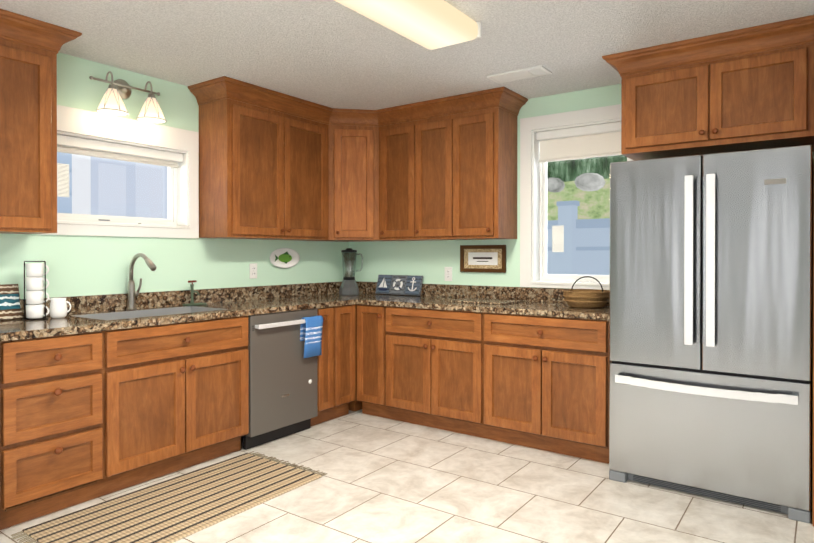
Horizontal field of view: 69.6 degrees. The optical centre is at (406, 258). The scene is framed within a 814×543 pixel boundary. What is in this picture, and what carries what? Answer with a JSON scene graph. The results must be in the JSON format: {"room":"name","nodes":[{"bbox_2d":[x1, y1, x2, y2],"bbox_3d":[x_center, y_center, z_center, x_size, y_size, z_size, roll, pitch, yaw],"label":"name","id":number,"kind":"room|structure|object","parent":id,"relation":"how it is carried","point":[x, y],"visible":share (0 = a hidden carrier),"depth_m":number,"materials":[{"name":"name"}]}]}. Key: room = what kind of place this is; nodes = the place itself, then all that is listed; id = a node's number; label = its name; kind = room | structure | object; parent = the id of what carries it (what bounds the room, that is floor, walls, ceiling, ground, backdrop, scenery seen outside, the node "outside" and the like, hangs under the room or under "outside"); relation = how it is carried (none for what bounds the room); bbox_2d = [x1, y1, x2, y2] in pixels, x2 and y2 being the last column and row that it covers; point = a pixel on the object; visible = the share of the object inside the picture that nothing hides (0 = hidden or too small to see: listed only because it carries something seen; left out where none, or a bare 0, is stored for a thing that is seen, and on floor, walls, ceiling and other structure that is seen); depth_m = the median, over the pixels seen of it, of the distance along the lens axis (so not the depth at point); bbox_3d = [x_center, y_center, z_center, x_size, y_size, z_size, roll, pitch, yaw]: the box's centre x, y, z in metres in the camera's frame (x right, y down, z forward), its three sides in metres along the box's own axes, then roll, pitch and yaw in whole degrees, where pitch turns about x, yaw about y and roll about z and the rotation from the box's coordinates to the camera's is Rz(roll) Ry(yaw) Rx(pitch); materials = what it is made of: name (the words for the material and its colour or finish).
{"room":"kitchen","nodes":[
{"label":"kitchen","id":0,"kind":"room"},
{"bbox_2d":[0,52,348,298],"bbox_3d":[-2.194,0.027,3.303,0.200,2.430,5.800,0,0,36],"label":"wall","id":1,"kind":"structure","parent":0,"point":[77,265],"depth_m":3.81,"materials":[{"name":"green paint"}]},
{"bbox_2d":[0,9,81,233],"bbox_3d":[-2.172,-0.657,2.796,0.413,1.054,1.007,0,0,36],"label":"upper cabinet","id":2,"kind":"object","parent":1,"relation":"attached to","point":[30,48],"visible":0.98,"depth_m":2.94,"materials":[{"name":"brown wood"}]},
{"bbox_2d":[40,105,198,238],"bbox_3d":[-1.853,-0.508,3.743,0.220,0.745,1.057,0,0,36],"label":"window","id":3,"kind":"structure","parent":1,"relation":"in","point":[174,151],"depth_m":3.76,"materials":[{"name":"white"}]},
{"bbox_2d":[89,71,166,123],"bbox_3d":[-1.706,-0.998,3.619,0.218,0.256,0.451,0,0,36],"label":"light","id":4,"kind":"object","parent":1,"relation":"attached to","point":[115,94],"visible":1,"depth_m":3.63,"materials":[{"name":"white glass"}]},
{"bbox_2d":[249,263,256,278],"bbox_3d":[-1.188,0.100,4.530,0.009,0.116,0.072,0,0,36],"label":"electrical outlet","id":5,"kind":"object","parent":1,"relation":"attached to","point":[252,270],"visible":1,"depth_m":4.52,"materials":[{"name":"white plastic"}]},
{"bbox_2d":[197,92,331,240],"bbox_3d":[-1.045,-0.625,4.438,0.339,0.960,0.990,0,0,36],"label":"upper cabinet","id":6,"kind":"object","parent":1,"relation":"attached to","point":[274,165],"depth_m":4.19,"materials":[{"name":"brown wood"}]},
{"bbox_2d":[269,248,299,267],"bbox_3d":[-1.001,-0.001,4.773,0.028,0.165,0.330,0,0,36],"label":"fish plate","id":7,"kind":"object","parent":1,"relation":"attached to","point":[284,258],"visible":1,"depth_m":4.77,"materials":[{"name":"white ceramic"}]},
{"bbox_2d":[0,409,813,542],"bbox_3d":[-0.137,1.301,1.718,5.400,0.100,6.000,0,0,36],"label":"floor","id":8,"kind":"structure","parent":0,"point":[384,480],"depth_m":2.98,"materials":[{"name":"tile"}]},
{"bbox_2d":[0,330,115,529],"bbox_3d":[-1.915,0.806,2.981,0.628,0.876,0.493,0,0,36],"label":"base cabinet","id":9,"kind":"object","parent":8,"relation":"on","point":[85,417],"depth_m":2.80,"materials":[{"name":"brown wood"}]},
{"bbox_2d":[10,451,326,542],"bbox_3d":[-1.118,1.238,2.990,0.656,0.011,1.400,0,0,36],"label":"rug","id":10,"kind":"object","parent":8,"relation":"on","point":[174,509],"visible":1,"depth_m":2.92,"materials":[{"name":"beige fabric"}]},
{"bbox_2d":[116,316,248,490],"bbox_3d":[-1.529,0.803,3.520,0.628,0.876,0.953,0,0,36],"label":"base cabinet","id":11,"kind":"object","parent":8,"relation":"on","point":[182,389],"depth_m":3.32,"materials":[{"name":"brown wood"}]},
{"bbox_2d":[0,281,363,341],"bbox_3d":[-1.169,0.292,4.016,0.639,0.139,3.049,0,0,36],"label":"countertop","id":12,"kind":"structure","parent":11,"relation":"on","point":[257,300],"depth_m":3.75,"materials":[{"name":"stone"}]},
{"bbox_2d":[0,284,22,319],"bbox_3d":[-2.187,0.234,3.053,0.072,0.186,0.300,0,0,36],"label":"decor","id":13,"kind":"object","parent":12,"relation":"on","point":[10,305],"visible":1,"depth_m":3.13,"materials":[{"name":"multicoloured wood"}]},
{"bbox_2d":[22,261,48,319],"bbox_3d":[-1.999,0.172,3.146,0.118,0.312,0.118,0,0,36],"label":"mug rack","id":14,"kind":"object","parent":12,"relation":"on","point":[35,287],"visible":1,"depth_m":3.12,"materials":[{"name":"white ceramic"}]},
{"bbox_2d":[49,298,70,317],"bbox_3d":[-1.909,0.274,3.213,0.088,0.108,0.094,0,0,36],"label":"mug","id":15,"kind":"object","parent":12,"relation":"on","point":[58,308],"visible":0.96,"depth_m":3.18,"materials":[{"name":"white ceramic"}]},
{"bbox_2d":[126,253,156,309],"bbox_3d":[-1.631,0.147,3.625,0.296,0.357,0.090,0,0,36],"label":"faucet","id":16,"kind":"object","parent":12,"relation":"on","point":[132,293],"visible":1,"depth_m":3.66,"materials":[{"name":"silver metal"}]},
{"bbox_2d":[74,306,225,319],"bbox_3d":[-1.526,0.437,3.535,0.432,0.218,0.802,0,0,36],"label":"sink","id":17,"kind":"object","parent":12,"relation":"in","point":[142,313],"visible":0.08,"depth_m":3.71,"materials":[{"name":"silver metal"}]},
{"bbox_2d":[182,280,206,305],"bbox_3d":[-1.456,0.238,4.019,0.070,0.170,0.150,0,0,36],"label":"soap pump","id":18,"kind":"object","parent":12,"relation":"on","point":[191,303],"visible":1,"depth_m":4.00,"materials":[{"name":"silver metal"}]},
{"bbox_2d":[339,248,362,295],"bbox_3d":[-0.497,0.117,5.041,0.177,0.401,0.177,0,0,36],"label":"blender","id":19,"kind":"object","parent":12,"relation":"on","point":[349,286],"visible":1,"depth_m":4.99,"materials":[{"name":"grey"}]},
{"bbox_2d":[243,309,322,449],"bbox_3d":[-1.038,0.799,4.130,0.666,0.868,0.604,0,0,36],"label":"dishwasher","id":20,"kind":"object","parent":8,"relation":"on","point":[285,349],"visible":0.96,"depth_m":3.95,"materials":[{"name":"grey metal"}]},
{"bbox_2d":[300,315,322,357],"bbox_3d":[-0.673,0.551,4.125,0.069,0.282,0.167,0,0,36],"label":"dish towel","id":21,"kind":"object","parent":20,"relation":"hanging from","point":[311,326],"depth_m":4.10,"materials":[{"name":"blue fabric"}]},
{"bbox_2d":[311,308,323,425],"bbox_3d":[-1.075,0.799,4.156,0.628,0.876,0.670,0,0,36],"label":"base cabinet","id":22,"kind":"object","parent":8,"relation":"on","point":[319,419],"depth_m":4.25,"materials":[{"name":"brown wood"}]},
{"bbox_2d":[324,304,355,421],"bbox_3d":[-0.768,0.796,4.585,0.628,0.876,0.444,0,0,36],"label":"base cabinet","id":23,"kind":"object","parent":8,"relation":"on","point":[339,321],"depth_m":4.43,"materials":[{"name":"brown wood"}]},
{"bbox_2d":[349,401,361,410],"bbox_3d":[-0.472,0.794,5.019,0.604,0.876,0.604,0,0,36],"label":"base cabinet","id":24,"kind":"object","parent":8,"relation":"on","point":[355,406],"visible":0.07,"depth_m":4.74,"materials":[{"name":"brown wood"}]},
{"bbox_2d":[356,304,379,416],"bbox_3d":[-0.096,0.796,4.737,0.328,0.876,0.628,0,0,36],"label":"base cabinet","id":25,"kind":"object","parent":8,"relation":"on","point":[367,316],"depth_m":4.52,"materials":[{"name":"brown wood"}]},
{"bbox_2d":[380,306,475,435],"bbox_3d":[0.350,0.798,4.418,0.890,0.876,0.628,0,0,36],"label":"base cabinet","id":26,"kind":"object","parent":8,"relation":"on","point":[428,356],"depth_m":4.18,"materials":[{"name":"brown wood"}]},
{"bbox_2d":[356,282,609,319],"bbox_3d":[0.593,0.290,4.238,1.950,0.139,0.639,0,0,36],"label":"countertop","id":27,"kind":"structure","parent":26,"relation":"on","point":[549,302],"depth_m":4.33,"materials":[{"name":"stone"}]},
{"bbox_2d":[375,275,422,295],"bbox_3d":[-0.072,0.232,5.036,0.470,0.167,0.068,0,0,36],"label":"sign","id":28,"kind":"object","parent":27,"relation":"on","point":[400,284],"visible":1,"depth_m":5.01,"materials":[{"name":"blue wood"}]},
{"bbox_2d":[448,298,522,304],"bbox_3d":[0.577,0.315,4.311,0.460,0.012,0.320,0,0,36],"label":"cutting board","id":29,"kind":"object","parent":27,"relation":"on","point":[487,301],"visible":1,"depth_m":4.27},
{"bbox_2d":[562,276,609,307],"bbox_3d":[1.188,0.222,3.874,0.314,0.204,0.314,0,0,36],"label":"wicker basket","id":30,"kind":"object","parent":27,"relation":"on","point":[584,298],"visible":0.94,"depth_m":3.77,"materials":[{"name":"brown wicker"}]},
{"bbox_2d":[476,312,611,463],"bbox_3d":[1.014,0.800,3.944,0.860,0.876,0.628,0,0,36],"label":"base cabinet","id":31,"kind":"object","parent":8,"relation":"on","point":[538,382],"depth_m":3.68,"materials":[{"name":"brown wood"}]},
{"bbox_2d":[609,145,813,522],"bbox_3d":[1.713,0.355,3.290,0.931,1.775,0.822,0,0,36],"label":"refrigerator","id":32,"kind":"object","parent":8,"relation":"on","point":[711,334],"visible":1,"depth_m":2.96,"materials":[{"name":"grey metal"}]},
{"bbox_2d":[813,295,813,525],"bbox_3d":[2.146,0.088,3.021,0.069,2.312,0.806,0,0,36],"label":"end panel","id":33,"kind":"object","parent":8,"relation":"on","point":[813,410],"visible":1,"depth_m":2.71,"materials":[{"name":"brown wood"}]},
{"bbox_2d":[0,0,813,109],"bbox_3d":[-0.137,-1.229,1.703,5.400,0.100,6.000,0,0,36],"label":"ceiling","id":34,"kind":"structure","parent":0,"point":[332,54],"depth_m":3.21,"materials":[{"name":"white paint"}]},
{"bbox_2d":[334,0,481,49],"bbox_3d":[-0.102,-1.132,2.526,0.308,0.098,1.220,0,0,36],"label":"fluorescent ceiling light","id":35,"kind":"object","parent":34,"relation":"attached to","point":[431,24],"visible":1,"depth_m":2.70,"materials":[{"name":"white plastic"}]},
{"bbox_2d":[487,65,551,83],"bbox_3d":[0.724,-1.184,3.785,0.380,0.011,0.170,0,0,36],"label":"ceiling vent","id":36,"kind":"object","parent":34,"relation":"in","point":[524,73],"visible":0.96,"depth_m":3.77,"materials":[{"name":"white"}]},
{"bbox_2d":[349,84,813,472],"bbox_3d":[1.549,0.022,4.070,5.000,2.430,0.200,0,0,36],"label":"wall","id":37,"kind":"structure","parent":0,"point":[429,261],"depth_m":4.75,"materials":[{"name":"green paint"}]},
{"bbox_2d":[324,116,375,241],"bbox_3d":[-0.472,-0.628,5.010,0.606,0.960,0.606,0,0,36],"label":"upper cabinet","id":38,"kind":"object","parent":37,"relation":"attached to","point":[353,137],"depth_m":4.78,"materials":[{"name":"brown wood"}]},
{"bbox_2d":[376,116,428,240],"bbox_3d":[0.006,-0.627,4.834,0.373,0.960,0.338,0,0,36],"label":"upper cabinet","id":39,"kind":"object","parent":37,"relation":"attached to","point":[394,136],"depth_m":4.72,"materials":[{"name":"brown wood"}]},
{"bbox_2d":[412,108,447,239],"bbox_3d":[0.297,-0.626,4.626,0.343,0.960,0.338,0,0,36],"label":"upper cabinet","id":40,"kind":"object","parent":37,"relation":"attached to","point":[429,129],"depth_m":4.52,"materials":[{"name":"brown wood"}]},
{"bbox_2d":[445,267,451,280],"bbox_3d":[0.339,0.131,4.806,0.072,0.116,0.009,0,0,36],"label":"electrical outlet","id":41,"kind":"object","parent":37,"relation":"attached to","point":[448,273],"visible":1,"depth_m":4.80,"materials":[{"name":"white plastic"}]},
{"bbox_2d":[460,245,505,272],"bbox_3d":[0.595,0.005,4.609,0.400,0.215,0.029,0,0,36],"label":"framed art","id":42,"kind":"object","parent":37,"relation":"attached to","point":[484,258],"visible":0.98,"depth_m":4.60,"materials":[{"name":"brown wood"}]},
{"bbox_2d":[448,100,519,239],"bbox_3d":[0.588,-0.625,4.418,0.372,0.960,0.338,0,0,36],"label":"upper cabinet","id":43,"kind":"object","parent":37,"relation":"attached to","point":[482,138],"depth_m":4.30,"materials":[{"name":"brown wood"}]},
{"bbox_2d":[520,104,633,289],"bbox_3d":[1.271,-0.415,4.241,0.885,1.266,0.220,0,0,36],"label":"window","id":44,"kind":"structure","parent":37,"relation":"in","point":[585,133],"depth_m":4.37,"materials":[{"name":"white wood"}]},
{"bbox_2d":[602,15,813,160],"bbox_3d":[1.766,-0.900,3.393,1.067,0.574,0.633,0,0,36],"label":"upper cabinet","id":45,"kind":"object","parent":37,"relation":"attached to","point":[749,88],"visible":1,"depth_m":3.15,"materials":[{"name":"brown wood"}]},
{"label":"outside","id":46,"kind":"structure","parent":0,"visible":0},
{"bbox_2d":[57,152,167,218],"bbox_3d":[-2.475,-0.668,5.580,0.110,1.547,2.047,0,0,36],"label":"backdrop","id":47,"kind":"structure","parent":46,"point":[135,178],"depth_m":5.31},
{"bbox_2d":[547,155,626,274],"bbox_3d":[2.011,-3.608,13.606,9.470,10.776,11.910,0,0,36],"label":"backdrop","id":48,"kind":"structure","parent":46,"point":[601,238],"depth_m":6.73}
]}

